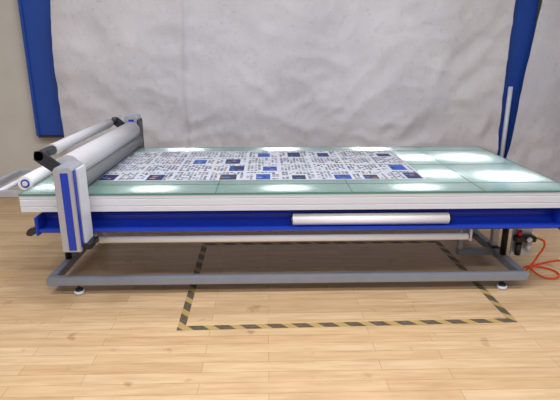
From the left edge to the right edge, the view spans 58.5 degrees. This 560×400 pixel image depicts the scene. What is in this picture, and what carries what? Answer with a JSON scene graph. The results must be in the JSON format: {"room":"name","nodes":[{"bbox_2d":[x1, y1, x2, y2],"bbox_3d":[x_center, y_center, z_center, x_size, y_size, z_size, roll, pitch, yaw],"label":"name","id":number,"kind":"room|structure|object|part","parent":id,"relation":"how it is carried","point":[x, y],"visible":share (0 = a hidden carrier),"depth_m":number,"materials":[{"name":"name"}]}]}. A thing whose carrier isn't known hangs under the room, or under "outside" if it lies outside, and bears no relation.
{"room":"print workshop","nodes":[
{"label":"print workshop","id":0,"kind":"room"},
{"bbox_2d":[0,0,542,189],"bbox_3d":[-0.179,-2.098,6.494,12.000,4.200,0.150,0,17,-1],"label":"wall","id":1,"kind":"structure","parent":0,"point":[19,140],"depth_m":6.58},
{"bbox_2d":[18,0,63,137],"bbox_3d":[-2.889,-2.439,6.168,0.630,3.340,0.125,0,17,-1],"label":"panel","id":2,"kind":"object","parent":1,"relation":"attached to","point":[35,15],"visible":0.65,"depth_m":6.34,"materials":[{"name":"paint"}]},
{"bbox_3d":[-2.879,-0.849,6.646,0.610,0.020,0.125,0,17,-1],"label":"edge trim","id":3,"kind":"part","parent":2,"relation":"part of","materials":[{"name":"metal"}]},
{"bbox_2d":[0,197,559,399],"bbox_3d":[-0.058,1.290,2.683,12.000,0.100,9.400,0,17,-1],"label":"floor","id":4,"kind":"structure","parent":0,"point":[106,342],"depth_m":3.68,"materials":[{"name":"brown wood"}]},
{"bbox_2d":[74,289,84,295],"bbox_3d":[-1.680,0.769,4.190,0.084,0.030,0.084,0,17,-1],"label":"foot pad","id":5,"kind":"object","parent":4,"relation":"on","point":[83,291],"visible":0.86,"depth_m":4.16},
{"bbox_2d":[46,270,528,285],"bbox_3d":[0.085,0.656,4.204,4.030,0.070,0.070,0,17,-1],"label":"base rail","id":6,"kind":"object","parent":5,"relation":"on","point":[487,275],"visible":1,"depth_m":4.18,"materials":[{"name":"grey metal"}]},
{"bbox_2d":[50,250,86,274],"bbox_3d":[-1.916,0.436,4.935,0.070,0.070,1.560,0,17,-1],"label":"base rail","id":7,"kind":"object","parent":6,"relation":"attached to","point":[64,267],"visible":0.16,"depth_m":4.41,"materials":[{"name":"grey metal"}]},
{"bbox_2d":[65,252,71,259],"bbox_3d":[-1.905,0.385,4.471,0.056,0.295,0.056,0,17,-1],"label":"cylinder","id":8,"kind":"object","parent":7,"relation":"on","point":[68,255],"visible":0.34,"depth_m":4.48,"materials":[{"name":"black plastic"}]},
{"bbox_2d":[472,229,523,269],"bbox_3d":[2.042,0.407,5.034,0.070,0.070,1.560,0,17,-1],"label":"base rail","id":9,"kind":"object","parent":6,"relation":"attached to","point":[510,264],"visible":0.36,"depth_m":4.62,"materials":[{"name":"grey metal"}]},
{"bbox_2d":[455,247,492,254],"bbox_3d":[1.855,0.487,4.766,0.340,0.060,0.070,0,17,-1],"label":"brace","id":10,"kind":"object","parent":9,"relation":"attached to","point":[465,250],"visible":1,"depth_m":4.73,"materials":[{"name":"grey metal"}]},
{"bbox_2d":[489,229,499,245],"bbox_3d":[2.049,0.149,4.717,0.060,0.605,0.060,0,17,-1],"label":"leg","id":11,"kind":"object","parent":9,"relation":"on","point":[494,235],"visible":0.4,"depth_m":4.75,"materials":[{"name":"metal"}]},
{"bbox_2d":[499,229,508,254],"bbox_3d":[2.054,0.355,4.570,0.056,0.295,0.056,0,17,-1],"label":"cylinder","id":12,"kind":"object","parent":9,"relation":"on","point":[505,232],"visible":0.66,"depth_m":4.56,"materials":[{"name":"black plastic"}]},
{"bbox_2d":[509,229,532,255],"bbox_3d":[2.109,0.354,4.373,0.170,0.280,0.020,0,17,-1],"label":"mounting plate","id":13,"kind":"object","parent":9,"relation":"attached to","point":[515,231],"visible":0.4,"depth_m":4.37,"materials":[{"name":"grey metal"}]},
{"bbox_2d":[514,242,521,255],"bbox_3d":[2.065,0.422,4.340,0.052,0.110,0.052,0,17,-1],"label":"bowl","id":14,"kind":"object","parent":13,"relation":"attached to","point":[517,251],"depth_m":4.32,"materials":[{"name":"black plastic"}]},
{"bbox_2d":[513,235,536,241],"bbox_3d":[2.115,0.333,4.322,0.180,0.050,0.065,0,17,-1],"label":"block","id":15,"kind":"object","parent":13,"relation":"attached to","point":[516,238],"depth_m":4.29,"materials":[{"name":"black plastic"}]},
{"bbox_2d":[525,242,531,251],"bbox_3d":[2.155,0.402,4.336,0.044,0.090,0.044,0,17,-1],"label":"bowl","id":16,"kind":"object","parent":13,"relation":"attached to","point":[528,245],"depth_m":4.32,"materials":[{"name":"white plastic"}]},
{"bbox_2d":[50,0,515,153],"bbox_3d":[0.062,-1.850,6.182,5.717,3.896,0.130,-1,17,-2],"label":"fabric backdrop","id":17,"kind":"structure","parent":4,"relation":"on","point":[196,73],"depth_m":6.25,"materials":[{"name":"white fabric"}]},
{"bbox_2d":[177,241,516,329],"bbox_3d":[0.483,0.693,4.493,2.560,0.001,1.720,0,17,-1],"label":"tape","id":18,"kind":"object","parent":4,"relation":"on","point":[182,323],"visible":0.9,"depth_m":3.79,"materials":[{"name":"black plastic"}]},
{"bbox_2d":[496,284,506,289],"bbox_3d":[1.899,0.743,4.280,0.084,0.030,0.084,0,17,-1],"label":"foot pad","id":19,"kind":"object","parent":4,"relation":"on","point":[497,286],"visible":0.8,"depth_m":4.25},
{"bbox_2d":[506,0,559,182],"bbox_3d":[4.096,-1.863,6.223,2.272,3.896,0.088,-1,17,-3],"label":"sheet","id":20,"kind":"object","parent":4,"relation":"on","point":[535,143],"visible":0.74,"depth_m":6.37,"materials":[{"name":"white fabric"}]},
{"bbox_2d":[522,238,559,278],"bbox_3d":[2.820,0.434,4.665,1.306,0.405,0.330,-5,17,-17],"label":"air hose","id":21,"kind":"object","parent":4,"relation":"on","point":[532,264],"visible":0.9,"depth_m":4.50,"materials":[{"name":"rubber"}]},
{"bbox_3d":[3.044,-0.079,7.018,0.420,0.030,0.165,0,17,-1],"label":"plate","id":22,"kind":"object","parent":4,"relation":"on","visible":0},
{"bbox_2d":[497,0,538,157],"bbox_3d":[3.046,-2.056,6.370,0.360,4.190,0.020,0,17,-1],"label":"steel column","id":23,"kind":"structure","parent":22,"relation":"on","point":[525,11],"depth_m":6.42,"materials":[{"name":"metal"}]},
{"bbox_2d":[499,86,512,157],"bbox_3d":[2.997,-0.764,6.709,0.060,1.480,0.060,0,17,-1],"label":"pipe","id":24,"kind":"object","parent":23,"relation":"attached to","point":[510,89],"visible":0.66,"depth_m":6.61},
{"bbox_2d":[456,229,462,248],"bbox_3d":[1.705,0.169,4.666,0.040,0.607,0.050,0,17,-1],"label":"brace","id":25,"kind":"object","parent":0,"point":[459,242],"depth_m":4.72,"materials":[{"name":"grey metal"}]},
{"bbox_3d":[0.113,-0.522,5.690,4.320,0.128,0.050,0,17,-1],"label":"apron","id":26,"kind":"object","parent":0,"visible":0},
{"bbox_3d":[-1.997,-0.240,4.751,0.050,0.128,1.800,0,17,-1],"label":"apron","id":27,"kind":"object","parent":26,"relation":"attached to","visible":0},
{"bbox_2d":[0,190,23,196],"bbox_3d":[-2.264,-0.051,4.106,0.520,0.050,0.050,0,17,-1],"label":"bracket","id":28,"kind":"object","parent":27,"relation":"attached to","point":[3,193],"visible":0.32,"depth_m":4.08,"materials":[{"name":"metal"}]},
{"bbox_2d":[0,170,20,185],"bbox_3d":[-2.509,-0.160,4.468,0.050,0.050,0.720,0,17,-1],"label":"bracket","id":29,"kind":"object","parent":28,"relation":"attached to","point":[16,173],"visible":1,"depth_m":4.62,"materials":[{"name":"metal"}]},
{"bbox_2d":[18,157,59,190],"bbox_3d":[-2.089,-0.246,4.454,0.124,0.124,0.800,0,17,-1],"label":"paper roll","id":30,"kind":"object","parent":28,"relation":"on","point":[39,174],"visible":0.51,"depth_m":4.15,"materials":[{"name":"white paper"},{"name":"blue plastic core"}]},
{"bbox_2d":[17,169,34,174],"bbox_3d":[-2.284,-0.272,4.843,0.520,0.050,0.050,0,17,-1],"label":"bracket","id":31,"kind":"object","parent":27,"relation":"attached to","point":[23,171],"visible":0.16,"depth_m":4.82,"materials":[{"name":"metal"}]},
{"bbox_2d":[0,179,17,189],"bbox_3d":[-2.334,-0.166,4.471,0.044,0.044,0.720,0,17,-1],"label":"roller","id":32,"kind":"object","parent":31,"relation":"attached to","point":[14,183],"visible":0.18,"depth_m":4.29,"materials":[{"name":"white plastic"}]},
{"bbox_3d":[-1.721,-0.122,4.783,0.080,0.117,1.440,0,17,-1],"label":"cross","id":33,"kind":"object","parent":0,"visible":0},
{"bbox_3d":[0.172,0.097,4.123,3.950,0.157,0.070,0,17,-1],"label":"beam","id":34,"kind":"structure","parent":33,"relation":"attached to","visible":0},
{"bbox_2d":[39,208,559,244],"bbox_3d":[0.180,0.194,4.031,4.120,0.275,0.202,0,17,-1],"label":"tray","id":35,"kind":"object","parent":34,"relation":"attached to","point":[534,219],"depth_m":4.02,"materials":[{"name":"paint"}]},
{"bbox_2d":[34,212,46,235],"bbox_3d":[-1.886,0.182,3.956,0.025,0.150,0.190,0,17,-1],"label":"end cap","id":36,"kind":"object","parent":35,"relation":"attached to","point":[39,220],"visible":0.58,"depth_m":3.89,"materials":[{"name":"paint"}]},
{"bbox_2d":[26,227,35,235],"bbox_3d":[-1.937,0.242,3.905,0.080,0.075,0.040,0,17,-1],"label":"hook","id":37,"kind":"object","parent":36,"relation":"attached to","point":[30,232],"visible":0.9,"depth_m":3.89,"materials":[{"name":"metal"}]},
{"bbox_3d":[-1.460,0.272,4.031,0.020,0.125,0.160,0,17,-1],"label":"bar bracket","id":38,"kind":"part","parent":35,"relation":"part of","materials":[{"name":"silver metal"}]},
{"bbox_2d":[98,233,468,242],"bbox_3d":[0.042,0.306,4.020,2.960,0.054,0.054,0,17,-1],"label":"bar","id":39,"kind":"object","parent":35,"relation":"attached to","point":[414,236],"visible":0.94,"depth_m":4.00,"materials":[{"name":"grey metal"}]},
{"bbox_3d":[-1.540,0.324,3.951,0.095,0.040,0.340,0,17,-1],"label":"carriage","id":40,"kind":"object","parent":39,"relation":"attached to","visible":0},
{"bbox_2d":[52,161,98,251],"bbox_3d":[-1.506,0.046,3.712,0.195,0.640,0.240,0,17,-1],"label":"gantry","id":41,"kind":"object","parent":40,"relation":"on","point":[67,167],"depth_m":3.61,"materials":[{"name":"white metal"}]},
{"bbox_2d":[34,151,60,171],"bbox_3d":[-1.706,-0.274,3.746,0.260,0.185,0.020,0,17,-1],"label":"roller bracket","id":42,"kind":"object","parent":41,"relation":"attached to","point":[48,162],"visible":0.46,"depth_m":3.73,"materials":[{"name":"metal"}]},
{"bbox_2d":[33,145,56,160],"bbox_3d":[-1.800,-0.362,3.837,0.072,0.072,0.250,0,17,-1],"label":"end cap","id":43,"kind":"object","parent":42,"relation":"attached to","point":[50,150],"depth_m":3.81,"materials":[{"name":"black plastic"}]},
{"bbox_2d":[47,119,112,154],"bbox_3d":[-1.822,-0.613,4.675,0.090,0.090,1.500,0,17,-1],"label":"roll","id":44,"kind":"object","parent":42,"relation":"attached to","point":[65,143],"visible":0.9,"depth_m":4.48,"materials":[{"name":"grey paper"}]},
{"bbox_3d":[-1.536,0.047,3.711,0.135,0.640,0.240,0,17,-1],"label":"post","id":45,"kind":"part","parent":41,"relation":"part of","materials":[{"name":"metal"}]},
{"bbox_2d":[60,173,76,250],"bbox_3d":[-1.523,0.093,3.600,0.055,0.585,0.008,0,17,-1],"label":"inlay","id":46,"kind":"object","parent":41,"relation":"attached to","point":[63,176],"depth_m":3.59,"materials":[{"name":"blue plastic"}]},
{"bbox_2d":[72,170,83,246],"bbox_3d":[-1.464,0.066,3.630,0.008,0.580,0.040,0,17,-1],"label":"inlay","id":47,"kind":"object","parent":41,"relation":"attached to","point":[74,174],"depth_m":3.62,"materials":[{"name":"blue plastic"}]},
{"bbox_2d":[75,164,92,242],"bbox_3d":[-1.461,0.033,3.740,0.020,0.580,0.160,0,17,-1],"label":"panel","id":48,"kind":"object","parent":41,"relation":"attached to","point":[81,176],"depth_m":3.71,"materials":[{"name":"white metal"}]},
{"bbox_3d":[-1.454,0.326,3.807,0.090,0.040,0.180,0,17,-1],"label":"front carriage foot","id":49,"kind":"part","parent":41,"relation":"part of","materials":[{"name":"grey metal"}]},
{"bbox_2d":[58,122,139,170],"bbox_3d":[-1.632,-0.513,4.689,0.190,0.190,1.840,0,17,-1],"label":"wound film roll","id":50,"kind":"object","parent":41,"relation":"attached to","point":[98,149],"visible":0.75,"depth_m":4.40,"materials":[{"name":"white plastic"}]},
{"bbox_2d":[86,135,142,185],"bbox_3d":[-1.592,-0.391,4.727,0.136,0.136,1.960,0,17,-1],"label":"roller","id":51,"kind":"object","parent":41,"relation":"attached to","point":[92,174],"visible":0.47,"depth_m":4.56,"materials":[{"name":"grey metal"}]},
{"bbox_2d":[112,117,124,126],"bbox_3d":[-1.758,-0.837,5.622,0.260,0.185,0.020,0,17,-1],"label":"supplies","id":52,"kind":"object","parent":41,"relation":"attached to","point":[120,122],"visible":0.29,"depth_m":5.60,"materials":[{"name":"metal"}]},
{"bbox_2d":[124,114,140,147],"bbox_3d":[-1.681,-0.706,5.768,0.140,0.550,0.220,0,17,-1],"label":"post","id":53,"kind":"object","parent":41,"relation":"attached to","point":[135,117],"depth_m":5.60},
{"bbox_2d":[137,118,144,147],"bbox_3d":[-1.604,-0.692,5.775,0.017,0.480,0.200,0,17,-1],"label":"panel","id":54,"kind":"object","parent":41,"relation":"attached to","point":[139,122],"depth_m":5.76,"materials":[{"name":"grey metal"}]},
{"bbox_2d":[44,209,553,214],"bbox_3d":[0.180,0.099,4.038,4.120,0.022,0.018,0,17,-1],"label":"bead","id":55,"kind":"object","parent":35,"relation":"attached to","point":[457,210],"depth_m":4.03},
{"bbox_2d":[291,212,451,224],"bbox_3d":[0.731,0.151,4.005,1.280,0.094,0.094,0,17,-1],"label":"roll","id":56,"kind":"object","parent":35,"relation":"in","point":[427,217],"visible":1,"depth_m":3.97,"materials":[{"name":"paper"}]},
{"bbox_3d":[1.539,0.249,4.106,0.020,0.125,0.160,0,17,-1],"label":"bar bracket","id":57,"kind":"part","parent":35,"relation":"part of","materials":[{"name":"silver metal"}]},
{"bbox_2d":[551,208,559,229],"bbox_3d":[2.248,0.132,4.054,0.025,0.180,0.190,0,17,-1],"label":"tray","id":58,"kind":"object","parent":35,"relation":"attached to","point":[555,217],"visible":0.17,"depth_m":4.04,"materials":[{"name":"paint"}]},
{"bbox_3d":[0.138,-0.207,4.819,4.260,0.010,1.840,0,17,-1],"label":"tray","id":59,"kind":"object","parent":34,"relation":"on","visible":0},
{"bbox_2d":[19,192,559,211],"bbox_3d":[0.162,0.009,3.918,4.320,0.128,0.050,0,17,-1],"label":"rail","id":60,"kind":"object","parent":59,"relation":"attached to","point":[540,199],"visible":0.96,"depth_m":3.90,"materials":[{"name":"white metal"}]},
{"bbox_2d":[20,146,559,193],"bbox_3d":[0.138,-0.332,4.781,4.320,0.001,1.900,0,17,-1],"label":"glass","id":61,"kind":"object","parent":60,"relation":"on","point":[478,164],"visible":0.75,"depth_m":4.22,"materials":[{"name":"glass"}]},
{"bbox_2d":[89,148,137,185],"bbox_3d":[-1.572,-0.318,4.739,0.010,0.004,1.900,0,17,-1],"label":"pane seam","id":62,"kind":"object","parent":61,"relation":"on","point":[137,148],"visible":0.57,"depth_m":4.61,"materials":[{"name":"green glass"}]},
{"bbox_2d":[96,151,425,180],"bbox_3d":[-0.164,-0.350,4.830,2.800,0.002,1.260,0,17,-1],"label":"sheet","id":63,"kind":"object","parent":61,"relation":"on","point":[208,165],"visible":1,"depth_m":4.76,"materials":[{"name":"paper"}]},
{"bbox_2d":[34,182,519,185],"bbox_3d":[0.156,-0.133,4.121,4.320,0.004,0.014,0,17,-1],"label":"pane","id":64,"kind":"object","parent":61,"relation":"attached to","point":[442,182],"visible":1,"depth_m":4.13,"materials":[{"name":"glass"}]},
{"bbox_2d":[18,190,559,195],"bbox_3d":[0.163,-0.052,3.874,4.320,0.014,0.008,0,17,-1],"label":"front glass edge","id":65,"kind":"object","parent":61,"relation":"attached to","point":[549,190],"visible":1,"depth_m":3.87,"materials":[{"name":"green glass"}]},
{"bbox_2d":[408,150,470,150],"bbox_3d":[0.120,-0.529,5.442,4.320,0.004,0.014,0,17,-1],"label":"pane","id":66,"kind":"object","parent":61,"relation":"attached to","point":[408,150],"visible":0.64,"depth_m":5.48,"materials":[{"name":"green glass"}]},
{"bbox_2d":[415,146,484,190],"bbox_3d":[1.577,-0.342,4.818,0.010,0.004,1.900,0,17,-1],"label":"pane seam","id":67,"kind":"object","parent":61,"relation":"on","point":[415,146],"visible":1,"depth_m":4.57,"materials":[{"name":"green glass"}]}
]}

